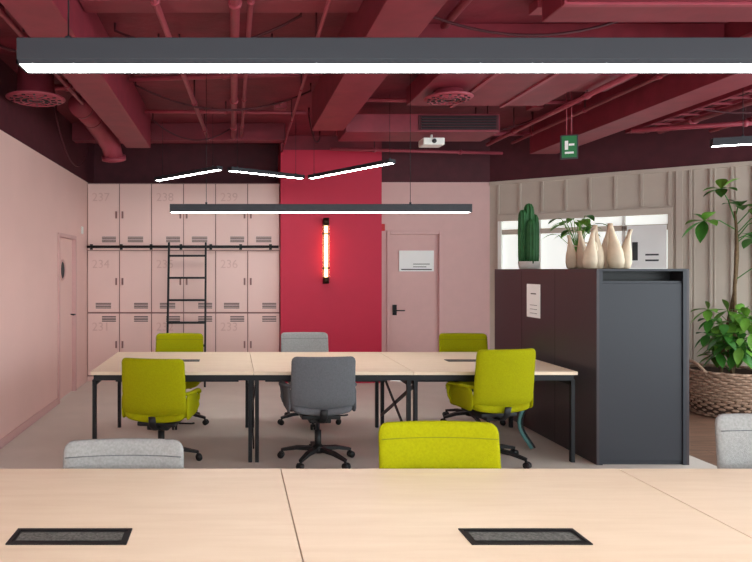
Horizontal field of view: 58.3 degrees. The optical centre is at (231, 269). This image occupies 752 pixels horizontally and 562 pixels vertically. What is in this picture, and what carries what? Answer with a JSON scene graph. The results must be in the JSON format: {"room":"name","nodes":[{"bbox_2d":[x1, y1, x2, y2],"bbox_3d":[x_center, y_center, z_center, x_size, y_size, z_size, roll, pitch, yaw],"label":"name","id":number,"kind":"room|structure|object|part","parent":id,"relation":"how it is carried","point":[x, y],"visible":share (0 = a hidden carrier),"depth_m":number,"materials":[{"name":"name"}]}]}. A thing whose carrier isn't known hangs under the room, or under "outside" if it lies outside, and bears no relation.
{"room":"open-plan office","nodes":[
{"label":"open-plan office","id":0,"kind":"room"},
{"bbox_2d":[0,59,93,438],"bbox_3d":[-2.130,-0.150,3.590,0.100,3.500,12.380,0,0,0],"label":"wall","id":1,"kind":"structure","parent":0,"point":[43,194],"depth_m":6.81,"materials":[{"name":"pink paint"}]},
{"bbox_2d":[0,398,57,448],"bbox_3d":[-2.072,1.560,2.595,0.013,0.079,10.290,0,0,0],"label":"baseboard","id":2,"kind":"structure","parent":1,"relation":"attached to","point":[9,437],"depth_m":6.57,"materials":[{"name":"pink paint"}]},
{"bbox_2d":[58,232,76,403],"bbox_3d":[-2.100,0.575,8.185,0.119,2.047,0.868,0,0,0],"label":"door","id":3,"kind":"structure","parent":1,"relation":"in","point":[67,244],"depth_m":8.34,"materials":[{"name":"pink paint"}]},
{"bbox_2d":[55,84,75,91],"bbox_3d":[-1.660,-1.850,6.550,0.680,0.099,0.084,0,0,0],"label":"ceiling pipe","id":4,"kind":"object","parent":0,"point":[57,86],"depth_m":6.53,"materials":[{"name":"red metal"}]},
{"bbox_2d":[94,144,277,182],"bbox_3d":[-0.015,-0.150,9.830,4.130,3.500,0.100,0,0,0],"label":"wall","id":5,"kind":"structure","parent":0,"point":[141,165],"depth_m":9.78,"materials":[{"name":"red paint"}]},
{"bbox_2d":[129,74,322,81],"bbox_3d":[-0.070,-1.843,6.100,1.825,0.112,0.250,0,0,0],"label":"ceiling pipe","id":6,"kind":"object","parent":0,"point":[190,76],"depth_m":6.10,"materials":[{"name":"red metal"}]},
{"bbox_2d":[145,101,306,114],"bbox_3d":[-0.070,-1.826,7.325,1.821,0.146,0.090,0,0,0],"label":"ceiling pipe","id":7,"kind":"object","parent":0,"point":[146,111],"depth_m":7.31,"materials":[{"name":"red metal"}]},
{"bbox_2d":[278,136,381,382],"bbox_3d":[1.405,-0.150,9.485,1.430,3.500,0.570,0,0,0],"label":"column","id":8,"kind":"structure","parent":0,"point":[348,308],"depth_m":9.20,"materials":[{"name":"red paint"}]},
{"bbox_2d":[322,218,329,283],"bbox_3d":[1.320,-0.270,9.134,0.112,0.920,0.130,0,0,0],"label":"wall sconce","id":9,"kind":"object","parent":8,"relation":"attached to","point":[325,233],"depth_m":9.11,"materials":[{"name":"white glass"}]},
{"bbox_2d":[0,381,716,470],"bbox_3d":[2.260,1.650,3.600,8.880,0.100,12.600,0,0,0],"label":"floor","id":10,"kind":"structure","parent":0,"point":[222,443],"depth_m":6.36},
{"bbox_2d":[63,438,183,468],"bbox_3d":[-0.461,1.170,2.545,0.667,0.860,0.657,0,0,-2],"label":"office chair","id":11,"kind":"object","parent":10,"relation":"on","point":[111,453],"visible":0.21,"depth_m":2.81,"materials":[{"name":"grey fabric"}]},
{"bbox_2d":[121,358,201,460],"bbox_3d":[-0.587,1.150,5.434,0.667,0.900,0.657,0,0,9],"label":"office chair","id":12,"kind":"object","parent":10,"relation":"on","point":[154,393],"visible":0.77,"depth_m":5.15,"materials":[{"name":"fabric"}]},
{"bbox_2d":[155,333,208,429],"bbox_3d":[-0.571,1.145,6.805,0.667,0.910,0.657,0,0,0],"label":"office chair","id":13,"kind":"object","parent":10,"relation":"on","point":[165,342],"visible":0.23,"depth_m":7.06,"materials":[{"name":"fabric"}]},
{"bbox_2d":[87,183,279,380],"bbox_3d":[-0.696,0.175,9.492,2.761,2.850,0.565,0,0,0],"label":"lockers","id":14,"kind":"object","parent":10,"relation":"on","point":[127,287],"depth_m":9.33,"materials":[{"name":"pink metal"}]},
{"bbox_3d":[-0.698,-0.330,9.267,2.716,0.080,0.114,0,0,0],"label":"ladder rail","id":15,"kind":"part","parent":14,"relation":"part of","materials":[{"name":"black metal"}]},
{"bbox_2d":[166,242,206,386],"bbox_3d":[-0.630,0.604,9.034,0.546,2.001,0.392,0,0,0],"label":"library ladder","id":16,"kind":"object","parent":10,"relation":"on","point":[169,255],"visible":0.76,"depth_m":9.05,"materials":[{"name":"black metal"}]},
{"bbox_2d":[277,332,340,429],"bbox_3d":[0.800,1.140,6.805,0.667,0.920,0.657,0,0,-3],"label":"office chair","id":17,"kind":"object","parent":10,"relation":"on","point":[290,341],"visible":0.25,"depth_m":7.06,"materials":[{"name":"grey fabric"}]},
{"bbox_2d":[277,356,356,468],"bbox_3d":[0.720,1.145,5.465,0.667,0.910,0.657,0,0,-3],"label":"office chair","id":18,"kind":"object","parent":10,"relation":"on","point":[321,389],"visible":0.98,"depth_m":5.19,"materials":[{"name":"grey fabric"}]},
{"bbox_2d":[91,352,577,461],"bbox_3d":[0.845,1.218,6.015,4.026,0.764,1.290,0,0,0],"label":"desk","id":19,"kind":"object","parent":10,"relation":"on","point":[409,368],"visible":0.69,"depth_m":5.54,"materials":[{"name":"brown wood"}]},
{"bbox_2d":[517,410,535,448],"bbox_3d":[2.651,1.290,5.858,0.152,0.598,0.230,0,0,22],"label":"power cable","id":20,"kind":"object","parent":19,"relation":"hanging from","point":[521,429],"visible":0.58,"depth_m":5.80,"materials":[{"name":"teal plastic"}]},
{"bbox_2d":[0,469,751,561],"bbox_3d":[0.917,1.218,2.000,4.271,0.764,1.500,0,0,0],"label":"desk","id":21,"kind":"object","parent":10,"relation":"on","point":[47,515],"visible":1,"depth_m":2.23,"materials":[{"name":"brown wood"}]},
{"bbox_2d":[378,421,500,468],"bbox_3d":[0.889,1.130,2.535,0.667,0.940,0.657,0,0,0],"label":"office chair","id":22,"kind":"object","parent":10,"relation":"on","point":[402,444],"visible":0.23,"depth_m":2.80,"materials":[{"name":"fabric"}]},
{"bbox_2d":[439,333,505,425],"bbox_3d":[2.498,1.145,6.805,0.667,0.910,0.657,0,0,3],"label":"office chair","id":23,"kind":"object","parent":10,"relation":"on","point":[448,342],"visible":0.22,"depth_m":7.06,"materials":[{"name":"fabric"}]},
{"bbox_2d":[445,348,535,468],"bbox_3d":[2.148,1.115,5.465,0.667,0.970,0.657,0,0,-10],"label":"office chair","id":24,"kind":"object","parent":10,"relation":"on","point":[503,387],"visible":0.91,"depth_m":5.19,"materials":[{"name":"fabric"}]},
{"bbox_2d":[495,269,688,464],"bbox_3d":[3.369,0.795,6.365,0.761,1.610,2.070,0,0,0],"label":"storage cabinet","id":25,"kind":"object","parent":10,"relation":"on","point":[624,332],"visible":0.95,"depth_m":5.34,"materials":[{"name":"grey metal"}]},
{"bbox_2d":[518,203,539,268],"bbox_3d":[3.240,-0.370,7.100,0.219,0.720,0.220,0,0,32],"label":"potted cactus","id":26,"kind":"object","parent":25,"relation":"on","point":[528,222],"visible":0.99,"depth_m":7.06,"materials":[{"name":"plant"}]},
{"bbox_2d":[527,284,539,317],"bbox_3d":[2.985,0.305,6.440,0.006,0.330,0.280,0,0,0],"label":"paper notice","id":27,"kind":"object","parent":25,"relation":"attached to","point":[533,290],"visible":1,"depth_m":6.43,"materials":[{"name":"white paper"}]},
{"bbox_2d":[565,235,576,268],"bbox_3d":[3.326,-0.176,6.360,0.112,0.332,0.112,0,0,-33],"label":"ceramic vase","id":28,"kind":"object","parent":25,"relation":"on","point":[571,257],"visible":1,"depth_m":6.33,"materials":[{"name":"beige ceramic"}]},
{"bbox_2d":[544,215,606,268],"bbox_3d":[3.561,-0.295,6.765,0.575,0.570,0.490,0,0,0],"label":"potted plant","id":29,"kind":"object","parent":25,"relation":"on","point":[586,222],"visible":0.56,"depth_m":6.82,"materials":[{"name":"green plant"}]},
{"bbox_2d":[576,231,587,268],"bbox_3d":[3.412,-0.196,6.320,0.125,0.370,0.125,0,0,-28],"label":"ceramic vase","id":30,"kind":"object","parent":25,"relation":"on","point":[581,247],"visible":0.77,"depth_m":6.30,"materials":[{"name":"beige ceramic"}]},
{"bbox_2d":[583,229,597,268],"bbox_3d":[3.195,-0.186,5.800,0.118,0.351,0.118,0,0,41],"label":"ceramic vase","id":31,"kind":"object","parent":25,"relation":"on","point":[590,258],"visible":1,"depth_m":5.77,"materials":[{"name":"beige ceramic"}]},
{"bbox_2d":[592,225,604,268],"bbox_3d":[3.372,-0.215,6.021,0.139,0.410,0.139,0,0,-11],"label":"ceramic vase","id":32,"kind":"object","parent":25,"relation":"on","point":[600,253],"visible":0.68,"depth_m":5.97,"materials":[{"name":"beige ceramic"}]},
{"bbox_2d":[601,225,609,268],"bbox_3d":[3.638,-0.225,6.320,0.144,0.429,0.144,0,0,-34],"label":"ceramic vase","id":33,"kind":"object","parent":25,"relation":"on","point":[606,238],"visible":0.37,"depth_m":6.28,"materials":[{"name":"beige ceramic"}]},
{"bbox_2d":[607,223,624,268],"bbox_3d":[3.531,-0.221,5.981,0.143,0.421,0.143,0,0,7],"label":"ceramic vase","id":34,"kind":"object","parent":25,"relation":"on","point":[615,254],"visible":1,"depth_m":5.94,"materials":[{"name":"beige ceramic"}]},
{"bbox_2d":[621,229,632,268],"bbox_3d":[3.682,-0.196,6.100,0.125,0.370,0.125,0,0,44],"label":"ceramic vase","id":35,"kind":"object","parent":25,"relation":"on","point":[626,246],"visible":0.82,"depth_m":6.06,"materials":[{"name":"beige ceramic"}]},
{"bbox_2d":[682,179,751,417],"bbox_3d":[5.545,0.296,7.208,1.016,2.604,0.855,0,0,-8],"label":"potted tree","id":36,"kind":"object","parent":10,"relation":"on","point":[722,388],"visible":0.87,"depth_m":7.06,"materials":[{"name":"green plant"}]},
{"bbox_2d":[715,413,751,468],"bbox_3d":[2.367,1.120,2.585,0.667,0.960,0.657,0,0,6],"label":"office chair","id":37,"kind":"object","parent":10,"relation":"on","point":[733,432],"visible":0.37,"depth_m":2.86,"materials":[{"name":"grey fabric"}]},
{"bbox_2d":[0,13,751,166],"bbox_3d":[2.024,-1.595,6.550,7.969,0.607,4.720,0,0,0],"label":"cables","id":38,"kind":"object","parent":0,"point":[300,15],"depth_m":6.42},
{"bbox_2d":[5,66,65,106],"bbox_3d":[-1.780,-1.714,5.900,0.528,0.370,0.528,0,0,0],"label":"ceiling vent","id":39,"kind":"object","parent":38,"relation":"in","point":[35,90],"visible":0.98,"depth_m":5.78,"materials":[{"name":"red metal"}]},
{"bbox_2d":[68,93,125,162],"bbox_3d":[-1.557,-1.607,7.595,0.302,0.566,1.418,0,0,8],"label":"duct","id":40,"kind":"object","parent":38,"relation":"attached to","point":[107,140],"visible":0.84,"depth_m":7.56,"materials":[{"name":"red metal"}]},
{"bbox_2d":[72,123,284,142],"bbox_3d":[-0.695,-1.789,8.500,2.750,0.219,0.200,0,0,0],"label":"ceiling beam","id":41,"kind":"structure","parent":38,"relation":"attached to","point":[252,132],"depth_m":8.40,"materials":[{"name":"red paint"}]},
{"bbox_2d":[154,121,222,180],"bbox_3d":[-0.555,-1.524,7.935,0.090,0.749,1.246,0,0,-42],"label":"pendant lamp","id":42,"kind":"object","parent":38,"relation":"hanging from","point":[213,168],"visible":1,"depth_m":7.92,"materials":[{"name":"white"}]},
{"bbox_2d":[227,166,304,178],"bbox_3d":[0.430,-1.524,7.875,1.126,0.749,0.090,0,0,-35],"label":"pendant lamp","id":43,"kind":"object","parent":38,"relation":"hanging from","point":[237,169],"visible":1,"depth_m":7.83,"materials":[{"name":"white"}]},
{"bbox_2d":[0,0,543,110],"bbox_3d":[1.969,-1.865,5.348,7.031,0.069,5.089,0,0,22],"label":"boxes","id":44,"kind":"object","parent":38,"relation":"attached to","point":[535,8],"visible":0.3,"depth_m":4.66,"materials":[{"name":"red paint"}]},
{"bbox_2d":[170,74,471,212],"bbox_3d":[0.815,-1.214,6.000,2.770,1.369,0.100,0,0,0],"label":"pendant lamp","id":45,"kind":"object","parent":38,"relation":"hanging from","point":[174,208],"visible":0.94,"depth_m":5.95,"materials":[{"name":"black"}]},
{"bbox_2d":[308,158,395,178],"bbox_3d":[1.360,-1.524,7.600,0.090,0.749,1.410,0,0,-32],"label":"pendant lamp","id":46,"kind":"object","parent":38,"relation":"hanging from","point":[389,161],"visible":0.98,"depth_m":7.48,"materials":[{"name":"white"}]},
{"bbox_2d":[312,0,446,130],"bbox_3d":[1.030,-1.700,2.200,0.340,0.399,9.600,0,0,0],"label":"ceiling beam","id":47,"kind":"structure","parent":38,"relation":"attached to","point":[336,98],"depth_m":4.93,"materials":[{"name":"red paint"}]},
{"bbox_2d":[16,0,751,73],"bbox_3d":[0.970,-1.266,2.040,3.260,1.267,0.105,0,0,0],"label":"pendant lamp","id":48,"kind":"object","parent":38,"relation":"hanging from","point":[68,54],"visible":1,"depth_m":1.99,"materials":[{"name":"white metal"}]},
{"bbox_2d":[338,106,499,141],"bbox_3d":[2.100,-1.710,7.415,1.700,0.379,0.570,0,0,0],"label":"air duct","id":49,"kind":"object","parent":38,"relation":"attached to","point":[475,127],"visible":0.79,"depth_m":7.15,"materials":[{"name":"red metal"}]},
{"bbox_2d":[419,134,444,147],"bbox_3d":[2.240,-1.454,7.295,0.240,0.129,0.210,0,0,0],"label":"projector","id":50,"kind":"object","parent":49,"relation":"attached to","point":[431,142],"visible":1,"depth_m":7.20,"materials":[{"name":"white paint"}]},
{"bbox_2d":[406,74,637,107],"bbox_3d":[2.620,-1.762,5.925,1.760,0.274,1.180,0,0,0],"label":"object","id":51,"kind":"object","parent":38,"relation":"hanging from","point":[501,90],"visible":0.56,"depth_m":5.81,"materials":[{"name":"red paint"}]},
{"bbox_2d":[423,87,473,105],"bbox_3d":[1.980,-1.593,5.950,0.440,0.089,0.440,0,0,0],"label":"air diffuser","id":52,"kind":"object","parent":51,"relation":"attached to","point":[448,95],"visible":1,"depth_m":5.86,"materials":[{"name":"red paint"}]},
{"bbox_2d":[560,92,577,159],"bbox_3d":[3.369,-1.504,6.497,0.160,0.789,0.036,0,0,20],"label":"exit sign","id":53,"kind":"object","parent":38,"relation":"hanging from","point":[568,143],"visible":0.92,"depth_m":6.49,"materials":[{"name":"green plastic"}]},
{"bbox_2d":[418,23,723,36],"bbox_3d":[2.500,-1.819,5.100,2.580,0.159,0.200,0,0,0],"label":"ceiling beam","id":54,"kind":"structure","parent":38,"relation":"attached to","point":[432,29],"depth_m":5.00,"materials":[{"name":"red paint"}]},
{"bbox_2d":[530,22,751,153],"bbox_3d":[3.975,-1.690,2.850,0.350,0.419,10.900,0,0,0],"label":"ceiling beam","id":55,"kind":"structure","parent":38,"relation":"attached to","point":[672,93],"depth_m":6.18,"materials":[{"name":"red paint"}]},
{"bbox_2d":[542,0,751,21],"bbox_3d":[2.750,-1.742,3.400,1.530,0.314,1.600,0,0,0],"label":"duct","id":56,"kind":"object","parent":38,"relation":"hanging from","point":[552,10],"visible":1,"depth_m":4.01,"materials":[{"name":"red metal"}]},
{"bbox_2d":[625,85,751,132],"bbox_3d":[4.725,-1.750,2.615,0.250,0.299,10.030,0,0,0],"label":"cable tray","id":57,"kind":"object","parent":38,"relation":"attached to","point":[745,93],"visible":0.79,"depth_m":6.50,"materials":[{"name":"red paint"}]},
{"bbox_2d":[710,135,751,146],"bbox_3d":[5.275,-1.510,5.550,1.978,0.779,0.090,0,0,21],"label":"pendant lamp","id":58,"kind":"object","parent":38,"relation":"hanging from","point":[742,140],"visible":0.94,"depth_m":5.81,"materials":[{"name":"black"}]},
{"bbox_2d":[0,0,751,143],"bbox_3d":[2.260,-1.960,3.600,8.880,0.120,12.600,0,0,0],"label":"ceiling","id":59,"kind":"structure","parent":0,"point":[209,93],"depth_m":6.59,"materials":[{"name":"red paint"}]},
{"bbox_2d":[0,7,83,104],"bbox_3d":[-1.450,-1.746,2.150,0.056,0.306,8.300,0,0,0],"label":"ceiling pipe","id":60,"kind":"object","parent":59,"relation":"attached to","point":[21,33],"depth_m":4.50,"materials":[{"name":"red metal"}]},
{"bbox_2d":[0,0,150,147],"bbox_3d":[-1.150,-1.700,2.700,0.300,0.399,10.600,0,0,0],"label":"ceiling beam","id":61,"kind":"structure","parent":59,"relation":"attached to","point":[116,100],"depth_m":5.21,"materials":[{"name":"red paint"}]},
{"bbox_2d":[150,0,209,141],"bbox_3d":[-0.460,-1.756,2.950,0.364,0.286,10.701,0,0,0],"label":"ceiling pipe","id":62,"kind":"object","parent":59,"relation":"attached to","point":[155,3],"depth_m":5.57,"materials":[{"name":"red metal"}]},
{"bbox_2d":[79,0,362,12],"bbox_3d":[-0.070,-1.819,4.300,1.840,0.159,0.200,0,0,0],"label":"ceiling beam","id":63,"kind":"structure","parent":59,"relation":"attached to","point":[90,6],"depth_m":4.29,"materials":[{"name":"red paint"}]},
{"bbox_2d":[228,0,241,138],"bbox_3d":[0.020,-1.778,2.950,0.090,0.242,10.700,0,0,0],"label":"ceiling pipe","id":64,"kind":"object","parent":59,"relation":"attached to","point":[234,5],"depth_m":5.58,"materials":[{"name":"red metal"}]},
{"bbox_2d":[240,0,254,136],"bbox_3d":[0.120,-1.792,2.950,0.050,0.213,10.700,0,0,0],"label":"ceiling pipe","id":65,"kind":"object","parent":59,"relation":"attached to","point":[250,3],"depth_m":5.67,"materials":[{"name":"red metal"}]},
{"bbox_2d":[281,0,331,151],"bbox_3d":[0.647,-1.770,3.550,0.134,0.258,11.100,0,0,0],"label":"ceiling pipe","id":66,"kind":"object","parent":59,"relation":"attached to","point":[317,33],"depth_m":5.62,"materials":[{"name":"red metal"}]},
{"bbox_2d":[330,142,502,154],"bbox_3d":[2.500,-1.735,8.750,2.405,0.328,0.344,0,0,0],"label":"ceiling pipe","id":67,"kind":"object","parent":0,"point":[374,149],"depth_m":8.74,"materials":[{"name":"red metal"}]},
{"bbox_2d":[336,131,529,135],"bbox_3d":[2.500,-1.780,8.100,2.400,0.239,0.084,0,0,0],"label":"ceiling pipe","id":68,"kind":"object","parent":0,"point":[521,133],"depth_m":8.08,"materials":[{"name":"red metal"}]},
{"bbox_2d":[382,138,489,351],"bbox_3d":[2.921,-0.150,9.390,1.599,3.500,0.120,0,0,0],"label":"wall","id":69,"kind":"structure","parent":0,"point":[436,178],"depth_m":9.33,"materials":[{"name":"pink paint"}]},
{"bbox_2d":[387,231,442,381],"bbox_3d":[2.620,0.519,9.355,0.798,2.157,0.149,0,0,0],"label":"door","id":70,"kind":"structure","parent":69,"relation":"in","point":[414,298],"depth_m":9.36,"materials":[{"name":"pink paint"}]},
{"bbox_2d":[399,251,433,270],"bbox_3d":[2.650,-0.130,9.345,0.500,0.300,0.025,0,0,0],"label":"door sign","id":71,"kind":"object","parent":70,"relation":"attached to","point":[408,260],"visible":1,"depth_m":9.34,"materials":[{"name":"paper"}]},
{"bbox_2d":[440,0,471,29],"bbox_3d":[1.600,-1.850,1.250,0.084,0.099,7.300,0,0,0],"label":"ceiling pipe","id":72,"kind":"object","parent":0,"point":[462,4],"depth_m":4.60,"materials":[{"name":"red metal"}]},
{"bbox_2d":[367,98,581,103],"bbox_3d":[2.500,-1.825,6.850,2.402,0.148,0.144,0,0,0],"label":"ceiling pipe","id":73,"kind":"object","parent":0,"point":[399,100],"depth_m":6.80,"materials":[{"name":"red metal"}]},
{"bbox_2d":[486,74,636,145],"bbox_3d":[3.300,-1.744,6.825,0.067,0.311,3.150,0,0,0],"label":"ceiling pipe","id":74,"kind":"object","parent":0,"point":[586,95],"depth_m":6.41,"materials":[{"name":"red metal"}]},
{"bbox_2d":[489,106,751,366],"bbox_3d":[5.171,-0.150,8.229,3.676,3.500,0.130,0,0,38],"label":"wall","id":75,"kind":"structure","parent":0,"point":[621,170],"depth_m":7.99,"materials":[{"name":"beige paint"}]},
{"bbox_2d":[498,207,672,268],"bbox_3d":[4.621,-0.060,8.641,2.060,1.420,0.135,0,0,38],"label":"window","id":76,"kind":"structure","parent":75,"relation":"in","point":[552,253],"depth_m":8.76,"materials":[{"name":"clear glass"}]},
{"bbox_2d":[627,224,666,267],"bbox_3d":[5.168,-0.290,8.106,0.420,0.540,0.028,0,0,38],"label":"wall sign","id":77,"kind":"object","parent":76,"relation":"attached to","point":[648,242],"visible":0.82,"depth_m":8.08,"materials":[{"name":"plastic"}]},
{"bbox_2d":[511,32,751,143],"bbox_3d":[3.620,-1.758,3.200,0.050,0.283,10.400,0,0,0],"label":"ceiling pipe","id":78,"kind":"object","parent":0,"point":[658,76],"depth_m":6.45,"materials":[{"name":"red metal"}]},
{"bbox_2d":[631,107,751,132],"bbox_3d":[5.250,-1.683,6.650,1.917,0.432,0.747,0,0,0],"label":"ceiling pipe","id":79,"kind":"object","parent":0,"point":[744,123],"depth_m":6.78,"materials":[{"name":"red metal"}]},
{"bbox_2d":[657,99,751,133],"bbox_3d":[5.000,-1.738,2.600,0.112,0.322,10.000,0,0,0],"label":"ceiling pipe","id":80,"kind":"object","parent":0,"point":[695,120],"depth_m":6.74,"materials":[{"name":"red metal"}]},
{"bbox_2d":[709,116,751,132],"bbox_3d":[5.300,-1.706,2.400,0.056,0.386,9.600,0,0,0],"label":"ceiling pipe","id":81,"kind":"object","parent":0,"point":[749,119],"depth_m":7.04,"materials":[{"name":"red metal"}]}
]}

